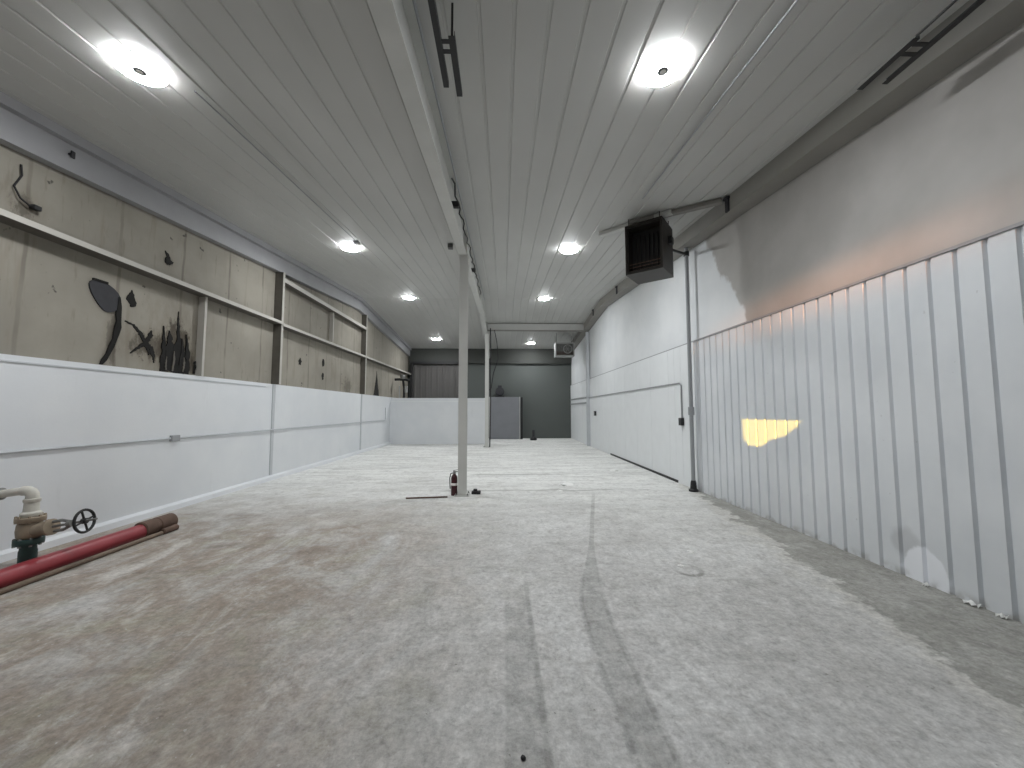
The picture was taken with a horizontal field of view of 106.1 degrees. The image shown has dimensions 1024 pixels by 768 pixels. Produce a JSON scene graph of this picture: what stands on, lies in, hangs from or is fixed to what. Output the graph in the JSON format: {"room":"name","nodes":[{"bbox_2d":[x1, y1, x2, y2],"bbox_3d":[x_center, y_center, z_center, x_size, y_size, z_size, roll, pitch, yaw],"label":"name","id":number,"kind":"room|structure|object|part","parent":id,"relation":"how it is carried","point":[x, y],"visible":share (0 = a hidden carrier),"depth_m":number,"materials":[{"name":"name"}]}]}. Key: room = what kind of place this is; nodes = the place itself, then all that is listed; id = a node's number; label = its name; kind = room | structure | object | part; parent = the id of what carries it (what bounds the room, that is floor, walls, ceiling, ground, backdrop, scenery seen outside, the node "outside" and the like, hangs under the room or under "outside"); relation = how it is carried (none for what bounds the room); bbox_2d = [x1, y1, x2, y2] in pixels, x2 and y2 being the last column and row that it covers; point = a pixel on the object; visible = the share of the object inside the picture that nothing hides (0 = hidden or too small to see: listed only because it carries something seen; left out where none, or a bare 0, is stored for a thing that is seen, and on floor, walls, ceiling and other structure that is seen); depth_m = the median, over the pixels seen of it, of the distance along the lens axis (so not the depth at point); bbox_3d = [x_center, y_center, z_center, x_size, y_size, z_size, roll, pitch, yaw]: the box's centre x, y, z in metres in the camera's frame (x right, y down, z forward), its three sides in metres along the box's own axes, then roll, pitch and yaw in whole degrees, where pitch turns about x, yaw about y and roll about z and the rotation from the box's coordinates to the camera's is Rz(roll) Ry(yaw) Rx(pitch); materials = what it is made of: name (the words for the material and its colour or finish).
{"room":"empty warehouse","nodes":[
{"label":"empty warehouse","id":0,"kind":"room"},
{"bbox_2d":[0,144,408,550],"bbox_3d":[-5.341,-0.630,8.439,0.312,5.395,24.800,0,-4,-1],"label":"wall","id":1,"kind":"structure","parent":0,"point":[55,391],"depth_m":5.37,"materials":[{"name":"white paint"}]},
{"bbox_2d":[13,164,41,211],"bbox_3d":[-5.113,-2.081,4.067,0.060,0.421,0.229,0,-4,-1],"label":"cord","id":2,"kind":"object","parent":1,"relation":"hanging from","point":[34,207],"visible":1,"depth_m":4.03,"materials":[{"name":"black rubber"}]},
{"bbox_2d":[88,278,121,364],"bbox_3d":[-5.159,-0.771,4.875,0.030,1.055,0.418,0,-4,-1],"label":"flap","id":3,"kind":"object","parent":1,"relation":"hanging from","point":[107,298],"visible":1,"depth_m":4.92,"materials":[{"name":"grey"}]},
{"bbox_2d":[126,290,136,306],"bbox_3d":[-5.175,-1.164,5.238,0.012,0.232,0.138,0,-4,-1],"label":"black hole","id":4,"kind":"object","parent":1,"relation":"attached to","point":[130,298],"visible":1,"depth_m":5.23,"materials":[{"name":"black"}]},
{"bbox_2d":[124,320,154,362],"bbox_3d":[-5.178,-0.578,5.365,0.014,0.517,0.472,0,-4,-1],"label":"torn patch","id":5,"kind":"object","parent":1,"relation":"attached to","point":[149,348],"visible":1,"depth_m":5.45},
{"bbox_2d":[0,208,282,323],"bbox_3d":[-5.013,-1.753,2.453,0.206,0.061,12.090,0,-4,-1],"label":"beam","id":6,"kind":"structure","parent":1,"relation":"attached to","point":[6,217],"depth_m":4.86,"materials":[{"name":"metal"}]},
{"bbox_2d":[165,251,173,264],"bbox_3d":[-5.188,-1.892,5.826,0.012,0.200,0.150,0,-4,-1],"label":"black hole","id":7,"kind":"object","parent":1,"relation":"attached to","point":[168,261],"visible":1,"depth_m":5.79,"materials":[{"name":"black"}]},
{"bbox_2d":[159,312,189,373],"bbox_3d":[-5.188,-0.646,5.957,0.023,0.969,0.538,0,-4,-1],"label":"torn patch","id":8,"kind":"object","parent":1,"relation":"attached to","point":[173,358],"visible":0.99,"depth_m":5.94,"materials":[{"name":"metal"}]},
{"bbox_2d":[0,408,385,453],"bbox_3d":[-5.124,0.612,6.312,0.050,0.570,20.114,0,-4,-1],"label":"conduit","id":9,"kind":"object","parent":1,"relation":"attached to","point":[172,437],"visible":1,"depth_m":5.48,"materials":[{"name":"grey metal"}]},
{"bbox_2d":[192,361,195,373],"bbox_3d":[-5.191,-0.270,6.294,0.012,0.213,0.062,0,-4,-1],"label":"black hole","id":10,"kind":"object","parent":1,"relation":"attached to","point":[194,363],"visible":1,"depth_m":6.29,"materials":[{"name":"black"}]},
{"bbox_2d":[0,442,390,562],"bbox_3d":[-5.122,1.897,6.569,0.070,0.100,20.800,0,-4,-1],"label":"baseboard","id":11,"kind":"structure","parent":1,"relation":"attached to","point":[11,553],"depth_m":5.53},
{"bbox_2d":[195,297,207,375],"bbox_3d":[-5.153,-0.793,6.386,0.108,1.323,0.047,0,-4,-1],"label":"stud","id":12,"kind":"object","parent":1,"relation":"attached to","point":[203,301],"visible":0.93,"depth_m":6.37,"materials":[{"name":"beige metal"}]},
{"bbox_2d":[0,91,411,355],"bbox_3d":[-5.155,-2.399,8.483,0.200,1.820,24.040,0,-4,-1],"label":"beam","id":13,"kind":"structure","parent":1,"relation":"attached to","point":[24,130],"depth_m":5.26,"materials":[{"name":"white metal"}]},
{"bbox_2d":[68,150,75,158],"bbox_3d":[-5.019,-2.614,4.390,0.040,0.080,0.040,0,-4,-1],"label":"clip","id":14,"kind":"object","parent":13,"relation":"attached to","point":[72,154],"visible":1,"depth_m":4.38,"materials":[{"name":"black metal"}]},
{"bbox_2d":[269,272,285,474],"bbox_3d":[-5.162,-0.267,8.422,0.185,4.448,0.095,0,-4,-1],"label":"wall post","id":15,"kind":"object","parent":1,"relation":"attached to","point":[276,371],"visible":0.99,"depth_m":8.46,"materials":[{"name":"metal"}]},
{"bbox_2d":[283,323,366,357],"bbox_3d":[-5.215,-1.139,11.096,0.206,0.061,5.195,0,-4,-1],"label":"beam","id":16,"kind":"structure","parent":1,"relation":"attached to","point":[285,326],"depth_m":10.29,"materials":[{"name":"metal"}]},
{"bbox_2d":[285,278,365,329],"bbox_3d":[-5.230,-2.155,11.164,0.176,0.096,5.195,0,-4,-1],"label":"beam","id":17,"kind":"structure","parent":1,"relation":"attached to","point":[290,285],"depth_m":10.35,"materials":[{"name":"metal"}]},
{"bbox_2d":[329,312,333,342],"bbox_3d":[-5.264,-1.643,11.233,0.108,0.913,0.047,0,-4,-1],"label":"stud","id":18,"kind":"object","parent":1,"relation":"attached to","point":[331,324],"visible":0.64,"depth_m":11.21,"materials":[{"name":"beige metal"}]},
{"bbox_2d":[360,315,367,449],"bbox_3d":[-5.284,-0.089,13.640,0.185,4.797,0.095,0,-4,-1],"label":"wall post","id":19,"kind":"object","parent":1,"relation":"attached to","point":[364,317],"visible":0.98,"depth_m":13.67,"materials":[{"name":"metal"}]},
{"bbox_2d":[374,375,378,395],"bbox_3d":[-5.413,-0.020,15.366,0.012,0.989,0.603,0,-4,-1],"label":"torn patch","id":20,"kind":"object","parent":1,"relation":"attached to","point":[376,392],"visible":0.95,"depth_m":15.36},
{"bbox_2d":[367,356,410,374],"bbox_3d":[-5.356,-0.732,17.131,0.206,0.061,6.855,0,-4,-1],"label":"beam","id":21,"kind":"structure","parent":1,"relation":"attached to","point":[368,358],"depth_m":16.25,"materials":[{"name":"metal"}]},
{"bbox_2d":[389,398,484,443],"bbox_3d":[-3.232,1.644,17.150,4.339,2.030,0.215,0,-4,-1],"label":"wall","id":22,"kind":"structure","parent":0,"point":[412,420],"depth_m":17.05,"materials":[{"name":"white paint"}]},
{"bbox_2d":[0,0,968,348],"bbox_3d":[-0.773,-2.659,8.683,9.450,1.575,24.800,0,-4,-1],"label":"ceiling","id":23,"kind":"structure","parent":0,"point":[557,138],"depth_m":4.02,"materials":[{"name":"white metal"}]},
{"bbox_2d":[110,50,167,86],"bbox_3d":[-3.306,-2.785,3.419,0.372,0.039,0.372,0,-4,-1],"label":"recessed light","id":24,"kind":"object","parent":23,"relation":"in","point":[135,66],"visible":1,"depth_m":3.39,"materials":[{"name":"white paint"}]},
{"bbox_2d":[194,90,359,244],"bbox_3d":[-3.080,-2.829,5.748,0.100,0.358,4.131,0,-4,-1],"label":"conduit","id":25,"kind":"object","parent":23,"relation":"attached to","point":[356,242],"visible":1,"depth_m":4.84,"materials":[{"name":"white metal"}]},
{"bbox_2d":[341,244,359,251],"bbox_3d":[-3.416,-2.860,8.134,0.372,0.039,0.372,0,-4,-1],"label":"recessed light","id":26,"kind":"object","parent":23,"relation":"in","point":[351,248],"visible":1,"depth_m":8.09,"materials":[{"name":"white paint"}]},
{"bbox_2d":[403,296,413,299],"bbox_3d":[-3.533,-2.939,13.199,0.372,0.039,0.372,0,-4,-1],"label":"recessed light","id":27,"kind":"object","parent":23,"relation":"in","point":[405,297],"visible":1,"depth_m":13.13,"materials":[{"name":"white paint"}]},
{"bbox_2d":[367,0,489,357],"bbox_3d":[-0.936,-2.333,8.572,0.150,1.900,24.030,0,-4,-1],"label":"roof beam","id":28,"kind":"structure","parent":23,"relation":"attached to","point":[395,21],"depth_m":3.42,"materials":[{"name":"white metal"}]},
{"bbox_2d":[412,0,484,299],"bbox_3d":[-0.757,-2.786,4.983,0.024,1.424,16.802,0,-4,-1],"label":"power cable","id":29,"kind":"object","parent":28,"relation":"attached to","point":[413,1],"visible":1,"depth_m":3.81,"materials":[{"name":"white plastic"}]},
{"bbox_2d":[451,178,480,294],"bbox_3d":[-0.845,-2.542,7.793,0.130,0.429,6.049,0,-4,-1],"label":"power cable","id":30,"kind":"object","parent":28,"relation":"attached to","point":[456,205],"visible":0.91,"depth_m":5.71,"materials":[{"name":"black rubber"}]},
{"bbox_2d":[428,0,462,96],"bbox_3d":[-0.423,-2.854,-0.013,0.148,0.294,6.710,0,-4,-1],"label":"door track","id":31,"kind":"object","parent":23,"relation":"hanging from","point":[451,40],"visible":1,"depth_m":2.90,"materials":[{"name":"black metal"}]},
{"bbox_3d":[-0.474,-2.736,-0.067,0.044,0.050,6.620,0,-4,-1],"label":"rail","id":32,"kind":"part","parent":31,"relation":"part of","materials":[{"name":"black metal"}]},
{"bbox_2d":[448,243,452,249],"bbox_3d":[-1.271,-2.834,7.941,0.100,0.082,0.120,0,-4,-1],"label":"ceiling box","id":33,"kind":"object","parent":23,"relation":"attached to","point":[450,246],"visible":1,"depth_m":7.89,"materials":[{"name":"grey plastic"}]},
{"bbox_2d":[554,333,574,357],"bbox_3d":[2.409,-1.783,17.806,0.860,1.057,0.581,0,-4,-1],"label":"heater","id":34,"kind":"object","parent":23,"relation":"hanging from","point":[561,350],"visible":1,"depth_m":17.67,"materials":[{"name":"metal"}]},
{"bbox_3d":[2.409,-1.564,17.807,0.860,0.620,0.550,0,-4,-1],"label":"casing","id":35,"kind":"part","parent":34,"relation":"part of","materials":[{"name":"metal"}]},
{"bbox_3d":[2.414,-1.580,17.572,0.810,0.570,0.020,0,-4,-1],"label":"frame","id":36,"kind":"part","parent":34,"relation":"part of","materials":[{"name":"metal"}]},
{"bbox_2d":[560,246,577,253],"bbox_3d":[1.223,-2.852,8.242,0.372,0.039,0.372,0,-4,-1],"label":"recessed light","id":37,"kind":"object","parent":23,"relation":"in","point":[566,250],"visible":1,"depth_m":8.21,"materials":[{"name":"white paint"}]},
{"bbox_2d":[599,209,672,236],"bbox_3d":[2.142,-2.817,6.792,0.100,0.146,1.374,4,-5,-43],"label":"channel","id":38,"kind":"object","parent":23,"relation":"attached to","point":[666,213],"visible":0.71,"depth_m":6.95,"materials":[{"name":"white paint"}]},
{"bbox_2d":[625,211,673,283],"bbox_3d":[2.393,-2.363,6.633,0.680,1.030,0.600,-3,-5,38],"label":"heater","id":39,"kind":"object","parent":23,"relation":"hanging from","point":[649,243],"visible":1,"depth_m":6.59,"materials":[{"name":"brown metal"}]},
{"bbox_3d":[2.211,-2.291,6.440,0.570,0.810,0.020,-3,-5,38],"label":"frame","id":40,"kind":"part","parent":39,"relation":"part of","materials":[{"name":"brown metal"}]},
{"bbox_2d":[641,50,685,86],"bbox_3d":[1.335,-2.776,3.407,0.372,0.039,0.372,0,-4,-1],"label":"recessed light","id":41,"kind":"object","parent":23,"relation":"in","point":[664,67],"visible":1,"depth_m":3.38,"materials":[{"name":"white paint"}]},
{"bbox_2d":[629,198,722,224],"bbox_3d":[2.643,-2.809,6.327,1.432,0.133,0.100,-3,-5,36],"label":"channel","id":42,"kind":"object","parent":23,"relation":"attached to","point":[716,202],"visible":0.79,"depth_m":6.15,"materials":[{"name":"grey metal"}]},
{"bbox_2d":[642,0,798,198],"bbox_3d":[2.096,-2.747,1.237,0.020,0.787,9.202,0,-4,-1],"label":"conduit","id":43,"kind":"object","parent":23,"relation":"attached to","point":[796,1],"visible":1,"depth_m":3.54,"materials":[{"name":"white metal"}]},
{"bbox_2d":[857,0,985,89],"bbox_3d":[3.092,-2.785,-0.010,0.201,0.156,6.560,0,-4,-1],"label":"door track","id":44,"kind":"object","parent":23,"relation":"hanging from","point":[925,46],"visible":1,"depth_m":2.87,"materials":[{"name":"black metal"}]},
{"bbox_3d":[3.021,-2.742,-0.240,0.018,0.018,6.110,0,-4,-1],"label":"rod","id":45,"kind":"part","parent":44,"relation":"part of","materials":[{"name":"black metal"}]},
{"bbox_2d":[408,362,570,437],"bbox_3d":[-1.159,0.495,20.742,9.250,4.808,0.300,0,-4,-1],"label":"wall","id":46,"kind":"structure","parent":0,"point":[545,389],"depth_m":20.64,"materials":[{"name":"grey paint"}]},
{"bbox_2d":[410,361,458,397],"bbox_3d":[-3.977,0.845,20.380,2.800,4.060,0.235,0,-4,-1],"label":"door","id":47,"kind":"structure","parent":46,"relation":"in","point":[428,379],"depth_m":20.49,"materials":[{"name":"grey metal"}]},
{"bbox_2d":[409,348,570,363],"bbox_3d":[-1.153,-1.486,20.646,8.650,0.788,0.160,0,-4,-1],"label":"trim","id":48,"kind":"structure","parent":46,"relation":"attached to","point":[475,356],"depth_m":20.57,"materials":[{"name":"grey metal"}]},
{"bbox_2d":[0,438,1023,767],"bbox_3d":[-0.873,2.168,8.355,9.250,0.200,24.800,0,-4,-1],"label":"floor","id":49,"kind":"structure","parent":0,"point":[323,616],"depth_m":2.56,"materials":[{"name":"concrete"}]},
{"bbox_2d":[0,486,97,563],"bbox_3d":[-4.546,1.363,3.671,1.131,0.775,0.229,0,-4,-1],"label":"valve","id":50,"kind":"object","parent":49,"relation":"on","point":[31,530],"visible":1,"depth_m":3.63,"materials":[{"name":"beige metal"}]},
{"bbox_3d":[-4.179,1.325,3.680,0.398,0.090,0.022,0,-4,-3],"label":"stem","id":51,"kind":"part","parent":50,"relation":"part of","materials":[{"name":"grey metal"}]},
{"bbox_2d":[0,513,177,588],"bbox_3d":[-4.279,1.603,2.865,0.194,0.188,4.132,0,-4,-2],"label":"pipe","id":52,"kind":"object","parent":49,"relation":"on","point":[15,573],"visible":0.9,"depth_m":3.80,"materials":[{"name":"metal"}]},
{"bbox_2d":[0,524,178,594],"bbox_3d":[-4.148,1.658,2.824,0.074,0.072,4.051,0,-4,-2],"label":"pipe","id":53,"kind":"object","parent":49,"relation":"on","point":[174,527],"visible":1,"depth_m":3.74,"materials":[{"name":"metal"}]},
{"bbox_2d":[395,374,410,397],"bbox_3d":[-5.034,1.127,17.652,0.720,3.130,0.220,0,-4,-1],"label":"valve","id":54,"kind":"object","parent":49,"relation":"on","point":[402,378],"visible":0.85,"depth_m":17.68,"materials":[{"name":"black metal"}]},
{"bbox_2d":[406,496,447,498],"bbox_3d":[-1.451,1.933,6.558,0.696,0.026,0.026,1,-4,-9],"label":"rod","id":55,"kind":"object","parent":49,"relation":"on","point":[434,496],"visible":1,"depth_m":6.55,"materials":[{"name":"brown metal"}]},
{"bbox_2d":[449,469,457,495],"bbox_3d":[-1.015,1.735,6.793,0.139,0.453,0.131,-2,-4,30],"label":"fire extinguisher","id":56,"kind":"object","parent":49,"relation":"on","point":[453,486],"visible":0.99,"depth_m":6.76,"materials":[{"name":"red metal"}]},
{"bbox_2d":[454,254,469,496],"bbox_3d":[-0.882,-0.198,6.960,0.260,4.332,0.260,0,-4,-1],"label":"steel column","id":57,"kind":"structure","parent":49,"relation":"on","point":[464,258],"depth_m":6.89,"materials":[{"name":"grey metal"}]},
{"bbox_3d":[-0.882,1.956,6.815,0.260,0.016,0.260,0,-4,-1],"label":"plate","id":58,"kind":"part","parent":57,"relation":"part of","materials":[{"name":"white paint"}]},
{"bbox_2d":[471,489,480,493],"bbox_3d":[-0.644,1.928,6.913,0.160,0.085,0.120,0,-4,-1],"label":"block","id":59,"kind":"object","parent":49,"relation":"on","point":[474,491],"visible":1,"depth_m":6.87,"materials":[{"name":"rubber"}]},
{"bbox_2d":[484,333,488,446],"bbox_3d":[-1.027,0.241,15.750,0.260,4.640,0.260,0,-4,-1],"label":"steel column","id":60,"kind":"structure","parent":49,"relation":"on","point":[486,334],"depth_m":15.69,"materials":[{"name":"grey metal"}]},
{"bbox_2d":[489,328,490,446],"bbox_3d":[-0.879,0.121,15.631,0.090,4.826,0.060,-2,-5,32],"label":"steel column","id":61,"kind":"structure","parent":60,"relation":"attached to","point":[490,328],"depth_m":15.60,"materials":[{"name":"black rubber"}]},
{"bbox_2d":[489,397,522,438],"bbox_3d":[-0.322,1.772,20.159,1.740,2.180,0.710,0,-4,-1],"label":"partition panel","id":62,"kind":"object","parent":49,"relation":"on","point":[506,412],"visible":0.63,"depth_m":19.83,"materials":[{"name":"metal"}]},
{"bbox_3d":[-1.155,1.750,19.836,0.060,2.180,0.100,0,-4,-1],"label":"edge post","id":63,"kind":"part","parent":62,"relation":"part of","materials":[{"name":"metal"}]},
{"bbox_2d":[495,385,503,396],"bbox_3d":[-0.641,0.389,20.225,0.460,0.610,0.470,0,-4,-1],"label":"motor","id":64,"kind":"object","parent":62,"relation":"on","point":[499,391],"visible":0.96,"depth_m":20.00,"materials":[{"name":"grey metal"}]},
{"bbox_3d":[0.400,1.753,19.872,0.050,2.180,0.100,0,-4,-1],"label":"edge post","id":65,"kind":"part","parent":62,"relation":"part of","materials":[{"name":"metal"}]},
{"bbox_2d":[530,430,536,439],"bbox_3d":[1.070,2.550,19.202,0.340,0.500,0.340,0,-4,-1],"label":"pipe stub","id":66,"kind":"object","parent":49,"relation":"on","point":[533,437],"visible":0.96,"depth_m":19.14,"materials":[{"name":"black metal"}]},
{"bbox_2d":[560,482,572,485],"bbox_3d":[1.088,2.002,7.722,0.262,0.043,0.228,3,-5,-35],"label":"paper scrap","id":67,"kind":"object","parent":49,"relation":"on","point":[567,483],"visible":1,"depth_m":7.66,"materials":[{"name":"white paper"}]},
{"bbox_2d":[585,332,590,445],"bbox_3d":[3.194,0.190,16.193,0.120,4.803,0.140,0,-4,-1],"label":"wall post","id":68,"kind":"object","parent":49,"relation":"on","point":[586,333],"visible":0.93,"depth_m":16.15,"materials":[{"name":"white metal"}]},
{"bbox_2d":[673,247,698,491],"bbox_3d":[3.090,-0.335,7.060,0.867,4.620,0.169,3,-5,-39],"label":"riser pipe","id":69,"kind":"object","parent":49,"relation":"on","point":[693,485],"visible":0.96,"depth_m":7.24,"materials":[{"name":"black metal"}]},
{"bbox_2d":[962,599,980,607],"bbox_3d":[3.532,1.684,2.962,0.051,0.031,0.110,0,-4,-1],"label":"flake","id":70,"kind":"object","parent":49,"relation":"on","point":[971,602],"visible":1,"depth_m":2.96,"materials":[{"name":"white paint"}]},
{"bbox_2d":[995,612,1008,618],"bbox_3d":[3.536,1.672,2.782,0.051,0.031,0.070,0,-4,-1],"label":"flake","id":71,"kind":"object","parent":49,"relation":"on","point":[1001,614],"visible":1,"depth_m":2.78,"materials":[{"name":"white paint"}]},
{"bbox_2d":[487,324,583,331],"bbox_3d":[0.995,-2.379,16.235,4.058,0.292,0.220,0,-4,-1],"label":"header beam","id":72,"kind":"structure","parent":0,"point":[497,327],"depth_m":16.17,"materials":[{"name":"white metal"}]},
{"bbox_2d":[489,330,498,389],"bbox_3d":[-0.771,-0.992,15.895,0.407,2.543,0.178,1,-4,-21],"label":"cable","id":73,"kind":"object","parent":72,"relation":"hanging from","point":[494,330],"visible":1,"depth_m":15.87,"materials":[{"name":"black rubber"}]},
{"bbox_2d":[571,23,1023,623],"bbox_3d":[3.583,-0.616,8.647,0.335,5.395,24.800,0,-4,-1],"label":"wall","id":74,"kind":"structure","parent":0,"point":[857,332],"depth_m":3.84,"materials":[{"name":"white metal"}]},
{"bbox_2d":[570,397,585,404],"bbox_3d":[3.185,0.821,18.461,0.030,0.290,4.390,0,-4,-1],"label":"wall rail","id":75,"kind":"object","parent":74,"relation":"attached to","point":[582,397],"visible":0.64,"depth_m":18.36,"materials":[{"name":"grey metal"}]},
{"bbox_3d":[3.461,1.052,14.096,0.320,2.800,13.700,0,-4,-1],"label":"smooth panel","id":76,"kind":"part","parent":74,"relation":"part of","materials":[{"name":"white paint"}]},
{"bbox_2d":[589,382,683,425],"bbox_3d":[3.320,0.678,11.942,0.065,0.876,8.440,0,-4,-1],"label":"conduit","id":77,"kind":"object","parent":74,"relation":"attached to","point":[681,420],"visible":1,"depth_m":7.99,"materials":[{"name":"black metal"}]},
{"bbox_2d":[571,0,1023,349],"bbox_3d":[3.343,-2.473,8.687,0.280,1.645,24.040,0,-4,-1],"label":"beam","id":78,"kind":"structure","parent":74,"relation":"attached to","point":[992,20],"depth_m":3.72,"materials":[{"name":"grey metal"}]},
{"bbox_2d":[723,196,729,212],"bbox_3d":[3.245,-2.714,5.823,0.050,0.225,0.100,0,-4,-1],"label":"clip","id":79,"kind":"object","parent":78,"relation":"attached to","point":[726,199],"visible":1,"depth_m":5.79,"materials":[{"name":"black metal"}]},
{"bbox_3d":[3.468,-0.728,8.652,0.065,0.026,24.200,0,-4,-1],"label":"drip trim","id":80,"kind":"part","parent":74,"relation":"part of","materials":[{"name":"white metal"}]},
{"bbox_3d":[3.760,0.217,1.728,0.300,2.800,11.100,0,-4,-1],"label":"ribbed panel","id":81,"kind":"part","parent":74,"relation":"part of","materials":[{"name":"white paint"}]}
]}

